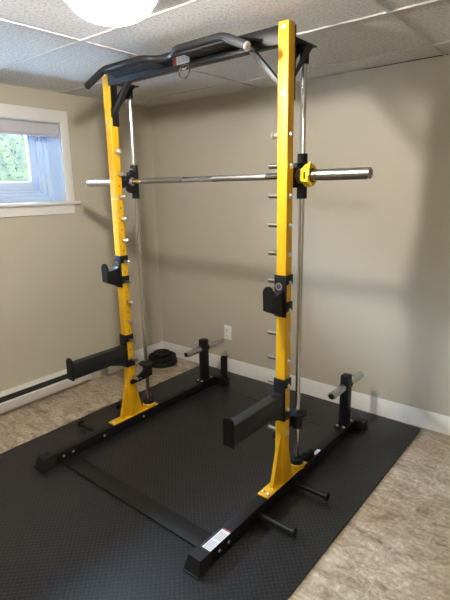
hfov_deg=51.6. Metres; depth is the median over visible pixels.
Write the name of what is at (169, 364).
weight plate
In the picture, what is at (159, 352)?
weight plate
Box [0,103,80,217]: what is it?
window
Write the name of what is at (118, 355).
safety arm
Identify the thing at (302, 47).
socket
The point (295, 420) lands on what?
safety stop
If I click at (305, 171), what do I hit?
clamp collar
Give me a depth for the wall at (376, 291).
3.06 m
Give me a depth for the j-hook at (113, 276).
2.72 m
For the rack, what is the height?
2.088 m
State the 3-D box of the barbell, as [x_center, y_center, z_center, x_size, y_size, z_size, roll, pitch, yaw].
[-0.128,-0.615,2.381,1.835,0.192,0.126,10,17,38]
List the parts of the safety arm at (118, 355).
plate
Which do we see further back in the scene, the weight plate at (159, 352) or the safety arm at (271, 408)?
the weight plate at (159, 352)
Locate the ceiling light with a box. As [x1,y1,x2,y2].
[64,0,158,21]
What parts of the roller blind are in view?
rail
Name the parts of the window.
sash, frame, sill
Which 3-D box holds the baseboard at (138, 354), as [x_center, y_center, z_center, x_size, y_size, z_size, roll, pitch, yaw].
[-0.769,0.496,4.060,0.016,0.113,0.621,10,17,38]
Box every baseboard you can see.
[107,341,162,373]
[162,341,449,434]
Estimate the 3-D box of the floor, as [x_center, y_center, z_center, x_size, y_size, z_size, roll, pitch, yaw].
[-0.221,1.310,1.141,5.241,0.120,5.005,10,17,38]
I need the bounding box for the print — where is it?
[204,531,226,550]
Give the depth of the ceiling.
2.10 m
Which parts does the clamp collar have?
lever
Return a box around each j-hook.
[101,255,129,287]
[263,274,292,317]
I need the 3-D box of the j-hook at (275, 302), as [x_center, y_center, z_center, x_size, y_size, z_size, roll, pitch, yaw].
[0.230,-0.012,2.034,0.061,0.187,0.154,10,17,38]
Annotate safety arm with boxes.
[66,334,134,380]
[223,377,290,448]
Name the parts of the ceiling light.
bulb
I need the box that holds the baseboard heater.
[0,369,91,412]
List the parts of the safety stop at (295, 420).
clamp arm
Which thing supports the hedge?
on the ground
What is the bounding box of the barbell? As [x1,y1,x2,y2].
[87,153,372,198]
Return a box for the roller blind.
[0,119,58,137]
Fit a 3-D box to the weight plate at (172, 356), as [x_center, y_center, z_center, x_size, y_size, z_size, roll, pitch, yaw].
[-0.546,0.493,4.053,0.242,0.034,0.242,10,17,38]
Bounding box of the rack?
[34,19,367,579]
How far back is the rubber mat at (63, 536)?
2.23 m
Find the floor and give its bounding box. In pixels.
[0,357,449,599]
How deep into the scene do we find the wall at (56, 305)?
3.44 m
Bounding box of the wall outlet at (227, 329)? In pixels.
[224,325,231,339]
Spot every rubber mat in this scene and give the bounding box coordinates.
[0,366,420,599]
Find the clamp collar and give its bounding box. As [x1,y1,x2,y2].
[301,162,316,186]
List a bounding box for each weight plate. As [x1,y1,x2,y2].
[148,351,175,362]
[151,357,176,367]
[153,349,169,356]
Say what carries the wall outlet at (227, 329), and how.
attached to the wall at (376, 291)
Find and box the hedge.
[0,134,29,181]
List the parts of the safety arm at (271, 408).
plate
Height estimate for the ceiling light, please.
0.144 m
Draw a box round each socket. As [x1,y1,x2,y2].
[126,91,132,99]
[300,45,308,64]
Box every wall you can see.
[0,83,162,415]
[151,54,449,416]
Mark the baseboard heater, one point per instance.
(14, 397)
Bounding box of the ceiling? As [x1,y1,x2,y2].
[0,0,449,106]
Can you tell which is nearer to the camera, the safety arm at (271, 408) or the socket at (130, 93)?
the safety arm at (271, 408)
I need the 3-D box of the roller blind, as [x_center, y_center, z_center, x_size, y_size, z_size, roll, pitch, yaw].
[-1.551,-1.056,2.779,0.041,0.088,1.242,10,17,38]
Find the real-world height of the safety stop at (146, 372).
0.088 m
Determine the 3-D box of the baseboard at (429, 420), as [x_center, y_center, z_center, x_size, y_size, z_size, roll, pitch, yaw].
[1.296,0.749,2.845,4.792,0.113,0.014,10,17,38]

